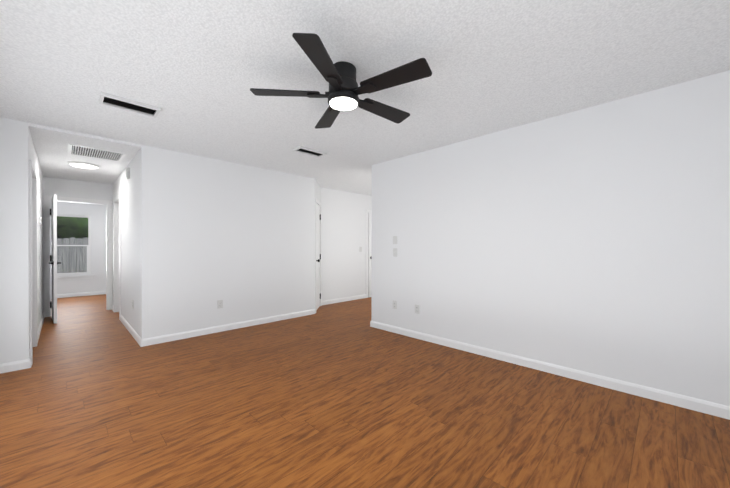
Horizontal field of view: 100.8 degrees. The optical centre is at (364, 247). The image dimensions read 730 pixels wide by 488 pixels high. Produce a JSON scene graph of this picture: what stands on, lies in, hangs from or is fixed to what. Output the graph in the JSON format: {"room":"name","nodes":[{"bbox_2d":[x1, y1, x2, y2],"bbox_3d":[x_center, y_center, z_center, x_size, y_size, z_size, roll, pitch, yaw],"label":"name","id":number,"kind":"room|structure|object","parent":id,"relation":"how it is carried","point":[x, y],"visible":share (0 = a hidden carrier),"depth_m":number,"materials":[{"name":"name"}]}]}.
{"room":"empty living room","nodes":[
{"label":"empty living room","id":0,"kind":"room"},
{"bbox_2d":[29,130,43,346],"bbox_3d":[-4.558,-0.029,4.130,0.120,2.440,3.065,0,0,-45],"label":"wall","id":1,"kind":"structure","parent":0,"point":[36,164],"depth_m":4.04,"materials":[{"name":"paint"}]},
{"bbox_2d":[29,159,36,363],"bbox_3d":[-3.712,0.147,3.381,0.017,2.092,0.884,0,0,-45],"label":"door frame","id":2,"kind":"structure","parent":1,"relation":"attached to","point":[31,167],"depth_m":3.07,"materials":[{"name":"white paint"}]},
{"bbox_2d":[37,312,44,343],"bbox_3d":[-4.767,1.146,4.437,0.014,0.088,2.100,0,0,-45],"label":"baseboard","id":3,"kind":"structure","parent":1,"relation":"attached to","point":[43,316],"depth_m":4.29,"materials":[{"name":"white paint"}]},
{"bbox_2d":[43,177,112,312],"bbox_3d":[-4.714,-0.035,6.055,4.420,2.440,0.120,0,0,-45],"label":"wall","id":4,"kind":"structure","parent":0,"point":[75,188],"depth_m":5.43,"materials":[{"name":"paint"}]},
{"bbox_2d":[49,194,60,323],"bbox_3d":[-5.116,0.171,4.984,0.141,2.018,0.750,0,0,-45],"label":"door","id":5,"kind":"structure","parent":4,"relation":"in","point":[53,256],"depth_m":4.73,"materials":[{"name":"white paint"}]},
{"bbox_2d":[45,195,111,316],"bbox_3d":[-5.230,0.140,5.539,0.884,2.092,0.154,0,0,-45],"label":"door frame","id":6,"kind":"structure","parent":4,"relation":"attached to","point":[108,204],"depth_m":5.45,"materials":[{"name":"white paint"}]},
{"bbox_2d":[51,201,105,294],"bbox_3d":[-6.735,-0.040,7.711,4.140,2.440,0.120,0,0,-45],"label":"wall","id":7,"kind":"structure","parent":0,"point":[97,214],"depth_m":7.56,"materials":[{"name":"paint"}]},
{"bbox_2d":[51,214,90,276],"bbox_3d":[-7.196,-0.059,7.238,0.920,1.480,0.067,0,0,-45],"label":"bedroom window","id":8,"kind":"structure","parent":7,"relation":"in","point":[88,272],"depth_m":7.45,"materials":[{"name":"white paint"}]},
{"bbox_2d":[51,275,93,280],"bbox_3d":[-7.154,0.724,7.199,1.020,0.085,0.075,0,0,-45],"label":"window sill","id":9,"kind":"structure","parent":7,"relation":"attached to","point":[76,277],"depth_m":7.31,"materials":[{"name":"white paint"}]},
{"bbox_2d":[51,291,105,298],"bbox_3d":[-6.688,1.136,7.667,3.900,0.088,0.014,0,0,-45],"label":"baseboard","id":10,"kind":"structure","parent":7,"relation":"attached to","point":[95,292],"depth_m":7.38,"materials":[{"name":"white paint"}]},
{"bbox_2d":[112,150,139,335],"bbox_3d":[-3.783,-0.031,4.818,0.120,2.440,2.945,0,0,-45],"label":"wall","id":11,"kind":"structure","parent":0,"point":[128,190],"depth_m":4.25,"materials":[{"name":"paint"}]},
{"bbox_2d":[113,193,120,319],"bbox_3d":[-4.301,0.141,5.337,0.154,2.092,0.884,0,0,-45],"label":"door frame","id":12,"kind":"structure","parent":11,"relation":"attached to","point":[116,253],"depth_m":5.56,"materials":[{"name":"white paint"}]},
{"bbox_2d":[126,168,129,178],"bbox_3d":[-3.388,-1.065,4.309,0.036,0.150,0.100,0,0,-45],"label":"door chime","id":13,"kind":"object","parent":11,"relation":"attached to","point":[127,173],"visible":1,"depth_m":4.28,"materials":[{"name":"white plastic"}]},
{"bbox_2d":[120,315,140,344],"bbox_3d":[-3.376,1.146,4.320,0.014,0.088,1.870,0,0,-45],"label":"baseboard","id":14,"kind":"structure","parent":11,"relation":"attached to","point":[125,323],"depth_m":4.19,"materials":[{"name":"white paint"}]},
{"bbox_2d":[0,117,314,363],"bbox_3d":[-2.302,-0.029,4.131,3.815,2.440,0.120,0,0,-45],"label":"wall","id":15,"kind":"structure","parent":0,"point":[237,239],"depth_m":4.08,"materials":[{"name":"paint"}]},
{"bbox_2d":[0,357,31,373],"bbox_3d":[-3.460,1.151,2.895,0.344,0.088,0.029,0,0,-45],"label":"baseboard","id":16,"kind":"structure","parent":15,"relation":"attached to","point":[23,364],"depth_m":2.94,"materials":[{"name":"white paint"}]},
{"bbox_2d":[217,300,222,308],"bbox_3d":[-2.056,0.799,4.288,0.072,0.116,0.009,0,0,-45],"label":"electrical outlet plate","id":17,"kind":"object","parent":15,"relation":"attached to","point":[220,305],"depth_m":4.29,"materials":[{"name":"white plastic"}]},
{"bbox_2d":[140,309,314,346],"bbox_3d":[-1.805,1.146,4.537,2.544,0.088,0.014,0,0,-45],"label":"baseboard","id":18,"kind":"structure","parent":15,"relation":"attached to","point":[188,334],"depth_m":4.26,"materials":[{"name":"white paint"}]},
{"bbox_2d":[314,178,320,249],"bbox_3d":[-0.970,-0.034,5.827,0.120,2.440,0.780,0,0,0],"label":"wall","id":19,"kind":"structure","parent":0,"point":[317,191],"depth_m":5.55,"materials":[{"name":"paint"}]},
{"bbox_2d":[316,203,320,309],"bbox_3d":[-0.931,0.169,5.821,0.472,2.018,0.465,0,0,-45],"label":"closet door","id":20,"kind":"structure","parent":19,"relation":"in","point":[318,256],"depth_m":5.82,"materials":[{"name":"white paint"}]},
{"bbox_2d":[315,198,321,312],"bbox_3d":[-0.896,0.140,5.823,0.524,2.092,0.510,0,0,-45],"label":"door frame","id":21,"kind":"structure","parent":19,"relation":"attached to","point":[316,201],"depth_m":5.79,"materials":[{"name":"white paint"}]},
{"bbox_2d":[321,187,371,300],"bbox_3d":[-0.066,-0.038,7.144,2.704,2.440,0.120,0,0,-45],"label":"wall","id":22,"kind":"structure","parent":0,"point":[343,241],"depth_m":6.65,"materials":[{"name":"paint"}]},
{"bbox_2d":[322,295,365,304],"bbox_3d":[-0.440,1.139,6.679,1.313,0.088,0.014,0,0,-45],"label":"baseboard","id":23,"kind":"structure","parent":22,"relation":"attached to","point":[344,299],"depth_m":6.64,"materials":[{"name":"white paint"}]},
{"bbox_2d":[366,209,371,297],"bbox_3d":[0.337,0.135,7.450,0.884,2.092,0.017,0,0,-45],"label":"door frame","id":24,"kind":"structure","parent":22,"relation":"attached to","point":[367,211],"depth_m":7.16,"materials":[{"name":"white paint"}]},
{"bbox_2d":[368,212,371,296],"bbox_3d":[0.368,0.164,7.422,0.752,2.018,0.089,0,0,-45],"label":"door","id":25,"kind":"structure","parent":22,"relation":"in","point":[369,254],"depth_m":7.18,"materials":[{"name":"white paint"}]},
{"bbox_2d":[0,294,729,487],"bbox_3d":[-1.303,1.239,4.822,7.800,0.100,11.950,0,0,-45],"label":"floor","id":26,"kind":"structure","parent":0,"point":[333,395],"depth_m":2.12,"materials":[{"name":"brown wood"}]},
{"bbox_2d":[0,0,729,195],"bbox_3d":[-1.303,-1.286,4.815,7.800,0.130,11.950,0,0,-45],"label":"ceiling","id":27,"kind":"structure","parent":0,"point":[195,71],"depth_m":2.09,"materials":[{"name":"white paint"}]},
{"bbox_2d":[68,161,98,168],"bbox_3d":[-4.114,-1.204,4.417,0.336,0.032,0.336,0,0,-45],"label":"ceiling light","id":28,"kind":"object","parent":27,"relation":"in","point":[83,165],"visible":1,"depth_m":4.35,"materials":[{"name":"white glass"}]},
{"bbox_2d":[68,144,125,161],"bbox_3d":[-3.450,-1.213,3.886,0.530,0.011,0.530,0,0,-45],"label":"ceiling vent","id":29,"kind":"object","parent":27,"relation":"in","point":[86,151],"visible":1,"depth_m":3.87,"materials":[{"name":"white metal"}]},
{"bbox_2d":[99,91,160,117],"bbox_3d":[-2.029,-1.232,2.613,0.400,0.026,0.210,0,0,-45],"label":"ceiling vent","id":30,"kind":"object","parent":27,"relation":"in","point":[118,102],"visible":1,"depth_m":2.60,"materials":[{"name":"white"}]},
{"bbox_2d":[293,146,326,156],"bbox_3d":[-0.706,-1.236,3.877,0.400,0.026,0.170,0,0,-45],"label":"ceiling vent","id":31,"kind":"object","parent":27,"relation":"in","point":[308,151],"visible":1,"depth_m":3.86,"materials":[{"name":"white"}]},
{"bbox_2d":[250,33,431,128],"bbox_3d":[-0.119,-1.115,2.108,1.184,0.256,1.208,0,0,-45],"label":"ceiling fan","id":32,"kind":"object","parent":27,"relation":"hanging from","point":[344,92],"visible":1,"depth_m":2.00,"materials":[{"name":"black"}]},
{"bbox_2d":[372,70,729,405],"bbox_3d":[1.828,-0.026,2.917,0.120,2.440,4.775,0,0,-45],"label":"wall","id":33,"kind":"structure","parent":0,"point":[595,240],"depth_m":2.71,"materials":[{"name":"paint"}]},
{"bbox_2d":[393,248,396,256],"bbox_3d":[0.420,0.062,4.229,0.021,0.116,0.072,0,0,-45],"label":"switch plate","id":34,"kind":"object","parent":33,"relation":"attached to","point":[394,249],"depth_m":4.23,"materials":[{"name":"white plastic"}]},
{"bbox_2d":[393,236,396,243],"bbox_3d":[0.420,-0.112,4.236,0.009,0.116,0.072,0,0,-45],"label":"switch plate","id":35,"kind":"object","parent":33,"relation":"attached to","point":[394,237],"depth_m":4.23,"materials":[{"name":"white plastic"}]},
{"bbox_2d":[393,300,396,308],"bbox_3d":[0.416,0.798,4.241,0.009,0.116,0.072,0,0,-45],"label":"electrical outlet plate","id":36,"kind":"object","parent":33,"relation":"attached to","point":[394,302],"depth_m":4.24,"materials":[{"name":"white plastic"}]},
{"bbox_2d":[415,304,419,313],"bbox_3d":[0.685,0.805,3.973,0.009,0.116,0.072,0,0,-45],"label":"electrical outlet plate","id":37,"kind":"object","parent":33,"relation":"attached to","point":[417,307],"depth_m":3.96,"materials":[{"name":"white plastic"}]},
{"bbox_2d":[370,321,729,419],"bbox_3d":[1.743,1.150,2.931,0.042,0.088,4.669,0,0,-45],"label":"baseboard","id":38,"kind":"structure","parent":33,"relation":"attached to","point":[704,406],"depth_m":2.70,"materials":[{"name":"white paint"}]},
{"label":"outside","id":39,"kind":"structure","parent":0,"visible":0},
{"bbox_3d":[-13.483,1.508,14.968,30.000,0.100,19.680,0,0,-45],"label":"ground","id":40,"kind":"structure","parent":39,"visible":0},
{"bbox_2d":[51,237,87,273],"bbox_3d":[-8.162,0.549,9.700,18.090,1.849,0.150,0,0,-45],"label":"fence","id":41,"kind":"object","parent":40,"relation":"on","point":[63,252],"depth_m":9.01,"materials":[{"name":"grey wood"}]},
{"bbox_2d":[57,216,87,248],"bbox_3d":[-10.730,-1.437,10.979,7.860,5.813,4.657,0,0,-45],"label":"tree","id":42,"kind":"object","parent":40,"relation":"on","point":[79,223],"depth_m":9.59,"materials":[{"name":"green plant"}]}
]}

